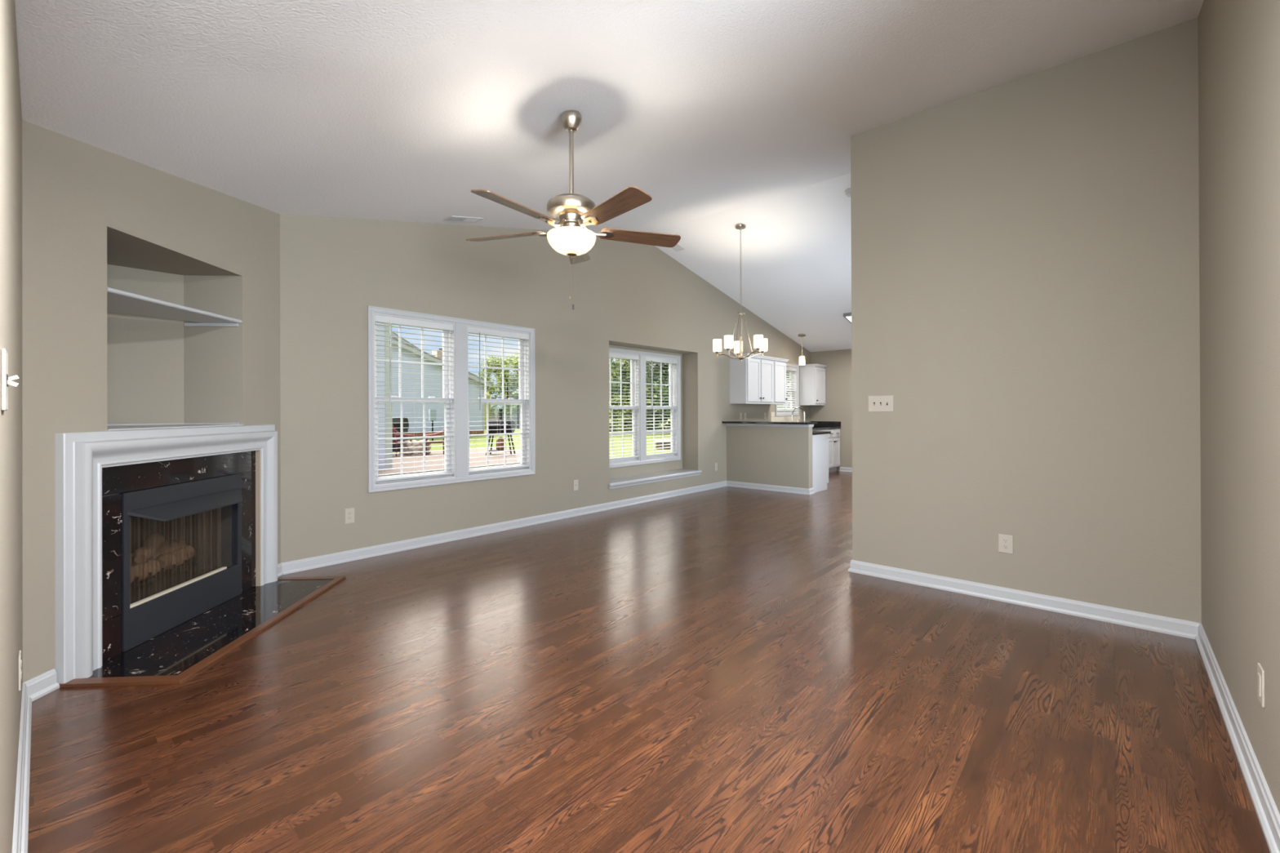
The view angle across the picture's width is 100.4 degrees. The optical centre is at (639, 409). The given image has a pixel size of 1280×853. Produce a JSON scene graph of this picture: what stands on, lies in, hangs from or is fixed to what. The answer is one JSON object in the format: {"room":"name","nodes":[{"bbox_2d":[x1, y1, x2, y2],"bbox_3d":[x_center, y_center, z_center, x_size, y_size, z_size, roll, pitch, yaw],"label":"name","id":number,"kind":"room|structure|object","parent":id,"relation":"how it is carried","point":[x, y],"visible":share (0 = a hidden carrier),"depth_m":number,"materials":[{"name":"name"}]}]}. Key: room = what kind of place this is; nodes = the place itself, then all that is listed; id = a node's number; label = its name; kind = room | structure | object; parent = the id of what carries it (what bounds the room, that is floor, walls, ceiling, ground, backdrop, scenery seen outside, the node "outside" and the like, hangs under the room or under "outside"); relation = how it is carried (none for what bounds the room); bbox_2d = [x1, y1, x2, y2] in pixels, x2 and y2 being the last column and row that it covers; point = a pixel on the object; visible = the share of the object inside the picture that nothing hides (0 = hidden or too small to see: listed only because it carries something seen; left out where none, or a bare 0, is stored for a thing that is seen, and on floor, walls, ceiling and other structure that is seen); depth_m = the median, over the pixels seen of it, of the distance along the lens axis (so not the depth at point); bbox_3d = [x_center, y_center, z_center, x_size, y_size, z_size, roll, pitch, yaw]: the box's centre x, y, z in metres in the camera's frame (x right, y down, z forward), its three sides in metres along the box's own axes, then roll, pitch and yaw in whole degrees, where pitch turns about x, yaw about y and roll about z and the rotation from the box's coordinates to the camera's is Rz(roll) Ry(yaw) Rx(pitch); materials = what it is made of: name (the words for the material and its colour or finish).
{"room":"living room","nodes":[
{"label":"living room","id":0,"kind":"room"},
{"bbox_2d":[0,0,22,852],"bbox_3d":[-1.765,-0.048,1.410,2.512,2.614,0.140,0,0,42],"label":"wall","id":1,"kind":"structure","parent":0,"point":[11,113],"depth_m":1.35,"materials":[{"name":"beige paint"}]},
{"bbox_2d":[0,348,19,410],"bbox_3d":[-1.270,-0.058,1.078,0.120,0.120,0.022,0,0,42],"label":"light switch","id":2,"kind":"object","parent":1,"relation":"attached to","point":[6,380],"visible":1,"depth_m":1.03,"materials":[{"name":"beige plastic"}]},
{"bbox_2d":[17,649,22,690],"bbox_3d":[-2.141,0.902,1.845,0.073,0.118,0.008,0,0,42],"label":"wall outlet","id":3,"kind":"object","parent":1,"relation":"attached to","point":[20,660],"visible":0.99,"depth_m":1.82,"materials":[{"name":"beige plastic"}]},
{"bbox_2d":[12,668,59,852],"bbox_3d":[-1.712,1.215,1.531,2.602,0.088,0.109,0,0,42],"label":"baseboard","id":4,"kind":"structure","parent":1,"relation":"attached to","point":[33,689],"depth_m":1.87,"materials":[{"name":"grey paint"}]},
{"bbox_2d":[22,120,280,682],"bbox_3d":[-3.157,-0.149,3.177,0.896,2.835,1.813,0,0,-3],"label":"wall","id":5,"kind":"structure","parent":0,"point":[95,219],"depth_m":2.88,"materials":[{"name":"beige paint"}]},
{"bbox_2d":[54,424,277,684],"bbox_3d":[-2.663,0.688,3.205,0.089,1.157,1.545,0,0,-3],"label":"fireplace mantel","id":6,"kind":"object","parent":5,"relation":"attached to","point":[80,457],"visible":0.88,"depth_m":2.57,"materials":[{"name":"grey paint"}]},
{"bbox_2d":[106,286,242,326],"bbox_3d":[-2.969,-0.596,3.170,0.522,0.046,0.991,0,0,-3],"label":"niche shelf","id":7,"kind":"object","parent":5,"relation":"attached to","point":[118,301],"visible":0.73,"depth_m":3.21,"materials":[{"name":"grey paint"}]},
{"bbox_2d":[106,422,243,431],"bbox_3d":[-3.138,0.100,3.158,0.882,0.018,0.994,0,0,-3],"label":"niche ledge","id":8,"kind":"object","parent":5,"relation":"attached to","point":[119,426],"visible":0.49,"depth_m":3.38,"materials":[{"name":"grey paint"}]},
{"bbox_2d":[102,450,255,662],"bbox_3d":[-2.699,0.770,3.201,0.014,0.968,1.188,0,0,-3],"label":"fireplace surround","id":9,"kind":"object","parent":5,"relation":"attached to","point":[116,480],"visible":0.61,"depth_m":2.84,"materials":[{"name":"black stone"}]},
{"bbox_2d":[200,213,810,563],"bbox_3d":[-0.209,-0.597,7.312,0.440,3.727,11.347,0,0,42],"label":"wall","id":10,"kind":"structure","parent":0,"point":[628,295],"depth_m":5.53,"materials":[{"name":"beige paint"}]},
{"bbox_2d":[345,507,354,524],"bbox_3d":[-2.427,0.890,4.474,0.008,0.125,0.073,0,0,42],"label":"wall outlet","id":11,"kind":"object","parent":10,"relation":"attached to","point":[349,513],"visible":1,"depth_m":4.47,"materials":[{"name":"beige plastic"}]},
{"bbox_2d":[367,305,535,493],"bbox_3d":[-1.790,-0.090,5.283,0.147,1.605,1.763,0,0,42],"label":"window","id":12,"kind":"structure","parent":10,"relation":"in","point":[458,402],"depth_m":5.22,"materials":[{"name":"grey paint"}]},
{"bbox_2d":[374,314,453,481],"bbox_3d":[-2.063,-0.100,4.928,0.069,1.458,0.740,0,0,42],"label":"window blind","id":13,"kind":"object","parent":12,"relation":"attached to","point":[380,318],"visible":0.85,"depth_m":4.90,"materials":[{"name":"grey plastic"}]},
{"bbox_2d":[467,326,528,472],"bbox_3d":[-1.468,-0.101,5.596,0.069,1.458,0.740,0,0,42],"label":"window blind","id":14,"kind":"object","parent":12,"relation":"attached to","point":[470,329],"visible":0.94,"depth_m":5.57,"materials":[{"name":"grey plastic"}]},
{"bbox_2d":[277,480,814,577],"bbox_3d":[-0.100,1.219,6.005,1.446,0.088,6.552,0,0,42],"label":"baseboard","id":15,"kind":"structure","parent":10,"relation":"attached to","point":[287,567],"depth_m":5.46,"materials":[{"name":"grey paint"}]},
{"bbox_2d":[573,480,577,490],"bbox_3d":[-0.753,0.900,6.354,0.009,0.125,0.073,0,0,42],"label":"cable jack","id":16,"kind":"object","parent":10,"relation":"attached to","point":[575,482],"visible":1,"depth_m":6.34,"materials":[{"name":"beige plastic"}]},
{"bbox_2d":[608,347,680,467],"bbox_3d":[0.012,-0.025,7.759,0.147,1.627,1.763,0,0,42],"label":"window","id":17,"kind":"structure","parent":10,"relation":"in","point":[638,410],"depth_m":7.72,"materials":[{"name":"grey paint"}]},
{"bbox_2d":[608,352,639,460],"bbox_3d":[-0.267,-0.046,7.408,0.054,1.458,0.740,0,0,42],"label":"window blind","id":18,"kind":"object","parent":17,"relation":"attached to","point":[611,354],"visible":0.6,"depth_m":7.48,"materials":[{"name":"grey plastic"}]},
{"bbox_2d":[645,356,676,456],"bbox_3d":[0.334,-0.047,8.071,0.069,1.458,0.740,0,0,42],"label":"window blind","id":19,"kind":"object","parent":17,"relation":"attached to","point":[651,359],"visible":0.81,"depth_m":8.05,"materials":[{"name":"grey plastic"}]},
{"bbox_2d":[608,468,702,488],"bbox_3d":[0.177,0.973,7.604,0.336,0.075,2.005,0,0,42],"label":"trim","id":20,"kind":"structure","parent":10,"relation":"attached to","point":[623,482],"depth_m":7.48,"materials":[{"name":"grey paint"}]},
{"bbox_2d":[728,353,776,404],"bbox_3d":[1.950,-0.505,9.131,0.364,0.815,0.968,0,0,42],"label":"upper cabinet","id":21,"kind":"object","parent":10,"relation":"attached to","point":[751,379],"visible":0.96,"depth_m":8.88,"materials":[{"name":"grey paint"}]},
{"bbox_2d":[773,357,789,404],"bbox_3d":[2.444,-0.505,9.686,0.364,0.815,0.510,0,0,42],"label":"upper cabinet","id":22,"kind":"object","parent":10,"relation":"attached to","point":[779,364],"visible":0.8,"depth_m":9.57,"materials":[{"name":"grey paint"}]},
{"bbox_2d":[770,412,799,422],"bbox_3d":[2.877,0.162,10.436,0.008,0.230,1.236,0,0,42],"label":"backsplash","id":23,"kind":"structure","parent":10,"relation":"attached to","point":[784,419],"depth_m":10.36,"materials":[{"name":"beige tile"}]},
{"bbox_2d":[775,363,799,416],"bbox_3d":[2.865,-0.392,10.516,0.147,1.030,0.980,0,0,42],"label":"window","id":24,"kind":"structure","parent":10,"relation":"in","point":[788,365],"depth_m":10.79,"materials":[{"name":"grey paint"}]},
{"bbox_2d":[777,367,795,411],"bbox_3d":[2.884,-0.401,10.499,0.054,0.866,0.832,0,0,42],"label":"window blind","id":25,"kind":"object","parent":24,"relation":"attached to","point":[787,368],"visible":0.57,"depth_m":10.63,"materials":[{"name":"grey plastic"}]},
{"bbox_2d":[799,364,827,405],"bbox_3d":[3.588,-0.501,10.972,0.364,0.825,0.543,0,0,42],"label":"upper cabinet","id":26,"kind":"object","parent":10,"relation":"attached to","point":[812,376],"visible":1,"depth_m":10.83,"materials":[{"name":"grey paint"}]},
{"bbox_2d":[14,0,1204,351],"bbox_3d":[2.182,-1.903,3.784,7.835,1.348,13.157,0,0,42],"label":"ceiling","id":27,"kind":"structure","parent":0,"point":[726,113],"depth_m":2.78,"materials":[{"name":"white paint"}]},
{"bbox_2d":[443,215,484,222],"bbox_3d":[-1.655,-1.796,5.033,0.150,0.078,0.334,0,0,42],"label":"ceiling vent","id":28,"kind":"object","parent":27,"relation":"in","point":[463,219],"visible":1,"depth_m":5.01,"materials":[{"name":"grey plastic"}]},
{"bbox_2d":[466,110,680,309],"bbox_3d":[-0.387,-1.126,2.988,1.266,1.122,1.257,0,0,42],"label":"ceiling fan","id":29,"kind":"object","parent":27,"relation":"hanging from","point":[571,240],"visible":1,"depth_m":2.94,"materials":[{"name":"silver metal"}]},
{"bbox_2d":[671,244,684,251],"bbox_3d":[0.480,-2.271,7.375,0.150,0.074,0.314,0,0,42],"label":"ceiling vent","id":30,"kind":"object","parent":27,"relation":"in","point":[677,247],"visible":0.35,"depth_m":7.43,"materials":[{"name":"grey plastic"}]},
{"bbox_2d":[712,223,767,360],"bbox_3d":[1.252,-1.453,6.618,0.680,1.702,0.657,0,0,42],"label":"chandelier","id":31,"kind":"object","parent":27,"relation":"hanging from","point":[760,344],"visible":1,"depth_m":6.63,"materials":[{"name":"white glass"}]},
{"bbox_2d":[798,333,805,365],"bbox_3d":[3.150,-1.158,10.315,0.144,0.595,0.144,0,0,42],"label":"pendant light","id":32,"kind":"object","parent":27,"relation":"hanging from","point":[802,358],"visible":1,"depth_m":10.27,"materials":[{"name":"white glass"}]},
{"bbox_2d":[843,312,851,323],"bbox_3d":[4.067,-1.463,9.211,0.620,0.310,1.224,0,0,42],"label":"ceiling light","id":33,"kind":"object","parent":27,"relation":"attached to","point":[847,316],"visible":0.13,"depth_m":8.96,"materials":[{"name":"grey"}]},
{"bbox_2d":[844,188,850,197],"bbox_3d":[2.252,-2.290,5.642,0.133,0.061,0.133,0,0,25],"label":"smoke detector","id":34,"kind":"object","parent":27,"relation":"attached to","point":[847,193],"visible":0.4,"depth_m":5.63,"materials":[{"name":"grey plastic"}]},
{"bbox_2d":[27,471,1270,852],"bbox_3d":[2.188,1.301,3.875,7.695,0.100,13.297,0,0,42],"label":"floor","id":35,"kind":"structure","parent":0,"point":[708,671],"depth_m":2.18,"materials":[{"name":"brown wood"}]},
{"bbox_2d":[59,576,346,687],"bbox_3d":[-2.433,1.258,3.217,0.545,0.014,1.559,0,0,-3],"label":"hearth","id":36,"kind":"object","parent":35,"relation":"on","point":[174,655],"visible":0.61,"depth_m":2.94,"materials":[{"name":"black stone"}]},
{"bbox_2d":[119,473,243,652],"bbox_3d":[-2.861,0.845,3.185,0.514,0.820,0.886,0,0,-3],"label":"fireplace insert","id":37,"kind":"object","parent":36,"relation":"on","point":[206,514],"depth_m":3.19,"materials":[{"name":"black metal"}]},
{"bbox_2d":[129,559,160,584],"bbox_3d":[-2.849,0.928,2.986,0.110,0.112,0.304,0,0,-3],"label":"log","id":38,"kind":"object","parent":37,"relation":"on","point":[153,561],"visible":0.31,"depth_m":3.03,"materials":[{"name":"wood"}]},
{"bbox_2d":[133,533,164,563],"bbox_3d":[-2.906,0.817,3.163,0.095,0.118,0.321,0,0,-29],"label":"log","id":39,"kind":"object","parent":38,"relation":"on","point":[150,535],"visible":0.55,"depth_m":3.11,"materials":[{"name":"wood"}]},
{"bbox_2d":[129,516,177,602],"bbox_3d":[-2.723,0.790,2.969,0.021,0.492,0.352,0,0,-3],"label":"curtain","id":40,"kind":"object","parent":37,"relation":"hanging from","point":[160,571],"depth_m":2.97,"materials":[{"name":"brown metal"}]},
{"bbox_2d":[129,537,186,564],"bbox_3d":[-2.976,0.902,3.178,0.146,0.143,0.603,0,0,-3],"label":"log","id":41,"kind":"object","parent":37,"relation":"on","point":[166,542],"visible":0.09,"depth_m":3.33,"materials":[{"name":"wood"}]},
{"bbox_2d":[154,545,195,570],"bbox_3d":[-2.880,0.924,3.304,0.109,0.108,0.284,0,0,-12],"label":"log","id":42,"kind":"object","parent":37,"relation":"on","point":[188,546],"visible":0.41,"depth_m":3.29,"materials":[{"name":"wood"}]},
{"bbox_2d":[127,488,243,521],"bbox_3d":[-2.645,0.571,3.200,0.080,0.080,0.852,0,0,-3],"label":"hood","id":43,"kind":"object","parent":37,"relation":"attached to","point":[183,506],"depth_m":3.12,"materials":[{"name":"black metal"}]},
{"bbox_2d":[175,508,221,584],"bbox_3d":[-2.744,0.791,3.330,0.021,0.492,0.351,0,0,-3],"label":"curtain","id":44,"kind":"object","parent":37,"relation":"hanging from","point":[208,512],"depth_m":3.31,"materials":[{"name":"brown metal"}]},
{"bbox_2d":[812,433,828,493],"bbox_3d":[2.288,0.823,8.708,1.418,0.874,0.651,0,0,42],"label":"base cabinet","id":45,"kind":"object","parent":35,"relation":"on","point":[820,442],"visible":0.2,"depth_m":8.20,"materials":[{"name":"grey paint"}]},
{"bbox_2d":[810,421,840,435],"bbox_3d":[3.127,0.313,9.635,1.443,0.137,3.158,0,0,42],"label":"countertop","id":46,"kind":"structure","parent":45,"relation":"on","point":[821,424],"depth_m":10.87,"materials":[{"name":"black stone"}]},
{"bbox_2d":[791,407,805,422],"bbox_3d":[3.066,0.149,10.286,0.308,0.401,0.060,0,0,-13],"label":"kitchen faucet","id":47,"kind":"object","parent":46,"relation":"on","point":[804,420],"visible":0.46,"depth_m":10.29,"materials":[{"name":"silver metal"}]},
{"bbox_2d":[826,428,839,472],"bbox_3d":[3.666,0.823,10.827,0.659,0.874,0.660,0,0,42],"label":"base cabinet","id":48,"kind":"object","parent":35,"relation":"on","point":[833,437],"visible":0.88,"depth_m":10.65,"materials":[{"name":"grey paint"}]},
{"bbox_2d":[726,426,812,488],"bbox_3d":[2.022,0.744,8.412,1.420,1.035,0.135,0,0,42],"label":"wall","id":49,"kind":"structure","parent":0,"point":[759,455],"depth_m":8.29,"materials":[{"name":"beige paint"}]},
{"bbox_2d":[721,421,817,424],"bbox_3d":[2.017,0.205,8.366,1.472,0.031,0.340,0,0,42],"label":"countertop","id":50,"kind":"structure","parent":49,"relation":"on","point":[722,422],"depth_m":8.21,"materials":[{"name":"black stone"}]},
{"bbox_2d":[725,423,813,427],"bbox_3d":[2.025,0.244,8.403,1.439,0.044,0.174,0,0,42],"label":"trim","id":51,"kind":"structure","parent":49,"relation":"attached to","point":[726,424],"depth_m":8.29,"materials":[{"name":"grey paint"}]},
{"bbox_2d":[810,348,852,471],"bbox_3d":[4.936,-0.045,10.235,3.635,2.600,0.140,0,0,42],"label":"wall","id":52,"kind":"structure","parent":0,"point":[837,406],"depth_m":10.90,"materials":[{"name":"beige paint"}]},
{"bbox_2d":[839,466,852,472],"bbox_3d":[4.185,1.215,10.794,0.250,0.088,0.026,0,0,42],"label":"baseboard","id":53,"kind":"structure","parent":52,"relation":"attached to","point":[842,468],"depth_m":10.79,"materials":[{"name":"grey paint"}]},
{"bbox_2d":[850,17,1201,622],"bbox_3d":[2.438,-0.450,3.514,2.007,3.398,0.120,0,0,42],"label":"wall","id":54,"kind":"structure","parent":0,"point":[1025,250],"depth_m":3.35,"materials":[{"name":"beige paint"}]},
{"bbox_2d":[868,395,893,411],"bbox_3d":[1.803,-0.044,3.984,0.178,0.120,0.022,0,0,42],"label":"light switch","id":55,"kind":"object","parent":54,"relation":"attached to","point":[876,403],"visible":1,"depth_m":3.99,"materials":[{"name":"beige plastic"}]},
{"bbox_2d":[998,533,1013,554],"bbox_3d":[2.387,0.875,3.474,0.078,0.118,0.008,0,0,42],"label":"wall outlet","id":56,"kind":"object","parent":54,"relation":"attached to","point":[1005,541],"visible":1,"depth_m":3.47,"materials":[{"name":"beige plastic"}]},
{"bbox_2d":[1002,538,1008,543],"bbox_3d":[2.386,0.855,3.473,0.033,0.033,0.003,0,0,42],"label":"socket","id":57,"kind":"object","parent":56,"relation":"attached to","point":[1004,540],"depth_m":3.47,"materials":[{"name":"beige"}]},
{"bbox_2d":[1002,544,1008,549],"bbox_3d":[2.386,0.895,3.473,0.033,0.033,0.003,0,0,42],"label":"socket","id":58,"kind":"object","parent":56,"relation":"attached to","point":[1004,546],"depth_m":3.47,"materials":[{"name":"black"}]},
{"bbox_2d":[1197,0,1279,813],"bbox_3d":[2.235,-0.493,1.883,0.140,3.478,2.586,0,0,42],"label":"wall","id":59,"kind":"structure","parent":0,"point":[1239,40],"depth_m":1.93,"materials":[{"name":"beige paint"}]},
{"bbox_2d":[848,560,1279,852],"bbox_3d":[1.522,1.206,2.600,1.893,0.088,2.706,0,0,42],"label":"baseboard","id":60,"kind":"structure","parent":59,"relation":"attached to","point":[1267,811],"depth_m":2.99,"materials":[{"name":"white paint"}]},
{"bbox_2d":[1257,662,1265,707],"bbox_3d":[1.980,0.877,1.699,0.009,0.115,0.075,0,0,42],"label":"wall outlet","id":61,"kind":"object","parent":59,"relation":"attached to","point":[1260,673],"visible":1,"depth_m":1.69,"materials":[{"name":"beige plastic"}]},
{"label":"outside","id":62,"kind":"structure","parent":0,"visible":0},
{"bbox_2d":[392,417,671,457],"bbox_3d":[-17.398,1.782,55.648,220.000,0.300,180.000,0,0,42],"label":"lawn","id":63,"kind":"structure","parent":62,"point":[516,438],"depth_m":24.77,"materials":[{"name":"green plant"}]},
{"bbox_2d":[376,322,392,469],"bbox_3d":[-13.269,-2.568,11.640,9.320,8.280,12.450,0,0,42],"label":"neighbor house","id":64,"kind":"structure","parent":63,"relation":"on","point":[384,415],"depth_m":13.02,"materials":[{"name":"plastic"}]},
{"bbox_2d":[391,332,421,350],"bbox_3d":[-23.188,-2.733,39.378,9.620,8.800,18.700,0,0,42],"label":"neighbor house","id":65,"kind":"structure","parent":63,"relation":"on","point":[393,334],"depth_m":38.88,"materials":[{"name":"grey"}]},
{"bbox_2d":[428,409,436,440],"bbox_3d":[-10.069,0.767,25.998,0.160,1.550,0.320,0,0,42],"label":"post","id":66,"kind":"object","parent":63,"relation":"on","point":[430,415],"visible":0.94,"depth_m":25.96,"materials":[{"name":"black metal"}]},
{"bbox_2d":[391,337,492,437],"bbox_3d":[-17.468,-1.447,30.004,10.620,6.148,14.300,0,0,42],"label":"neighbor house","id":67,"kind":"structure","parent":63,"relation":"on","point":[476,415],"depth_m":29.09,"materials":[{"name":"plastic"}]},
{"bbox_2d":[431,347,442,359],"bbox_3d":[-11.332,-3.017,30.890,0.620,1.148,1.085,0,0,42],"label":"roof vent","id":68,"kind":"object","parent":67,"relation":"attached to","point":[433,353],"visible":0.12,"depth_m":30.47,"materials":[{"name":"beige"}]},
{"bbox_2d":[377,447,520,476],"bbox_3d":[-5.818,1.490,16.091,5.700,0.070,7.100,0,0,42],"label":"patio slab","id":69,"kind":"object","parent":63,"relation":"on","point":[479,450],"visible":0.24,"depth_m":15.08,"materials":[{"name":"concrete"}]},
{"bbox_2d":[392,417,408,452],"bbox_3d":[-8.261,0.833,18.098,0.680,1.170,0.500,0,0,0],"label":"gas grill","id":70,"kind":"object","parent":69,"relation":"on","point":[396,420],"visible":0.37,"depth_m":17.93,"materials":[{"name":"black metal"}]},
{"bbox_2d":[392,424,413,456],"bbox_3d":[-7.715,0.933,16.934,0.676,1.062,0.755,0,0,30],"label":"patio chair","id":71,"kind":"object","parent":69,"relation":"on","point":[394,442],"visible":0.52,"depth_m":16.68,"materials":[{"name":"red"}]},
{"bbox_2d":[403,440,431,454],"bbox_3d":[-7.246,1.233,17.397,0.882,0.466,0.889,0,0,42],"label":"fire pit","id":72,"kind":"object","parent":69,"relation":"on","point":[412,444],"visible":0.6,"depth_m":17.05,"materials":[{"name":"stone"}]},
{"bbox_2d":[425,429,444,455],"bbox_3d":[-6.548,0.930,17.323,0.755,1.062,0.676,0,0,-20],"label":"patio chair","id":73,"kind":"object","parent":69,"relation":"on","point":[437,433],"visible":0.59,"depth_m":17.03,"materials":[{"name":"red"}]},
{"bbox_2d":[482,408,515,455],"bbox_3d":[-4.474,0.721,17.130,0.900,1.475,0.664,0,0,0],"label":"grill","id":74,"kind":"object","parent":69,"relation":"on","point":[495,424],"visible":0.7,"depth_m":17.00,"materials":[{"name":"black metal"}]},
{"bbox_2d":[488,449,510,451],"bbox_3d":[-4.462,1.318,17.197,0.720,0.030,0.440,0,0,0],"label":"shelf","id":75,"kind":"object","parent":74,"relation":"attached to","point":[489,450],"depth_m":17.10,"materials":[{"name":"white metal"}]},
{"bbox_2d":[496,436,503,450],"bbox_3d":[-4.462,1.093,17.198,0.290,0.420,0.290,0,0,42],"label":"bottle","id":76,"kind":"object","parent":74,"relation":"on","point":[500,439],"visible":0.79,"depth_m":17.08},
{"bbox_2d":[484,392,490,429],"bbox_3d":[-12.185,0.109,42.000,0.900,2.950,0.900,0,0,0],"label":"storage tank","id":77,"kind":"object","parent":63,"relation":"on","point":[488,397],"visible":0.2,"depth_m":41.78,"materials":[{"name":"yellow"}]},
{"bbox_2d":[476,353,520,413],"bbox_3d":[-14.969,-2.558,60.134,6.022,8.388,7.420,0,0,36],"label":"tree","id":78,"kind":"object","parent":63,"relation":"on","point":[508,392],"visible":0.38,"depth_m":59.34,"materials":[{"name":"green plant"}]},
{"bbox_2d":[490,406,517,413],"bbox_3d":[-15.398,0.468,56.172,4.741,2.543,6.627,0,0,30],"label":"tree","id":79,"kind":"object","parent":63,"relation":"on","point":[501,406],"visible":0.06,"depth_m":56.23,"materials":[{"name":"green plant"}]},
{"bbox_2d":[490,404,520,413],"bbox_3d":[-13.852,0.508,57.107,5.117,2.458,6.766,0,0,42],"label":"tree","id":80,"kind":"object","parent":63,"relation":"on","point":[513,407],"visible":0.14,"depth_m":55.81,"materials":[{"name":"green plant"}]},
{"bbox_2d":[490,403,520,428],"bbox_3d":[-11.450,0.461,44.149,3.450,2.250,1.500,0,0,0],"label":"garden shed","id":81,"kind":"object","parent":63,"relation":"on","point":[513,416],"visible":0.16,"depth_m":43.71,"materials":[{"name":"grey paint"}]},
{"bbox_2d":[504,372,518,399],"bbox_3d":[-13.271,-1.793,64.066,5.064,6.864,6.899,0,0,42],"label":"tree","id":82,"kind":"object","parent":63,"relation":"on","point":[515,393],"visible":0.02,"depth_m":62.09,"materials":[{"name":"green plant"}]},
{"bbox_2d":[608,368,647,426],"bbox_3d":[-4.241,-3.852,46.214,9.153,11.285,12.134,0,0,42],"label":"tree","id":83,"kind":"object","parent":63,"relation":"on","point":[613,369],"visible":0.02,"depth_m":47.50,"materials":[{"name":"green plant"}]},
{"bbox_2d":[608,357,659,432],"bbox_3d":[-2.181,-3.325,35.869,7.579,9.985,9.578,0,0,42],"label":"tree","id":84,"kind":"object","parent":63,"relation":"on","point":[620,420],"visible":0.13,"depth_m":34.86,"materials":[{"name":"green plant"}]},
{"bbox_2d":[608,361,670,433],"bbox_3d":[2.272,-3.499,36.845,7.156,10.344,8.442,0,0,42],"label":"tree","id":85,"kind":"object","parent":63,"relation":"on","point":[648,412],"visible":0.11,"depth_m":34.61,"materials":[{"name":"green plant"}]},
{"bbox_2d":[608,359,670,429],"bbox_3d":[-0.283,-3.297,37.526,7.837,9.976,8.314,0,0,42],"label":"tree","id":86,"kind":"object","parent":63,"relation":"on","point":[646,363],"visible":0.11,"depth_m":37.53,"materials":[{"name":"green plant"}]},
{"bbox_2d":[608,357,670,428],"bbox_3d":[-1.175,-4.407,44.337,9.410,12.433,11.561,0,0,36],"label":"tree","id":87,"kind":"object","parent":63,"relation":"on","point":[613,362],"visible":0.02,"depth_m":42.61,"materials":[{"name":"green plant"}]},
{"bbox_2d":[654,439,671,448],"bbox_3d":[1.239,1.335,20.497,1.280,0.310,1.080,0,0,0],"label":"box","id":88,"kind":"object","parent":63,"relation":"on","point":[659,440],"visible":0.31,"depth_m":20.00,"materials":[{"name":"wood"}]},
{"bbox_2d":[777,370,790,409],"bbox_3d":[8.011,-1.639,30.033,5.429,6.532,6.742,0,0,42],"label":"tree","id":89,"kind":"object","parent":63,"relation":"on","point":[786,371],"visible":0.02,"depth_m":28.92,"materials":[{"name":"green plant"}]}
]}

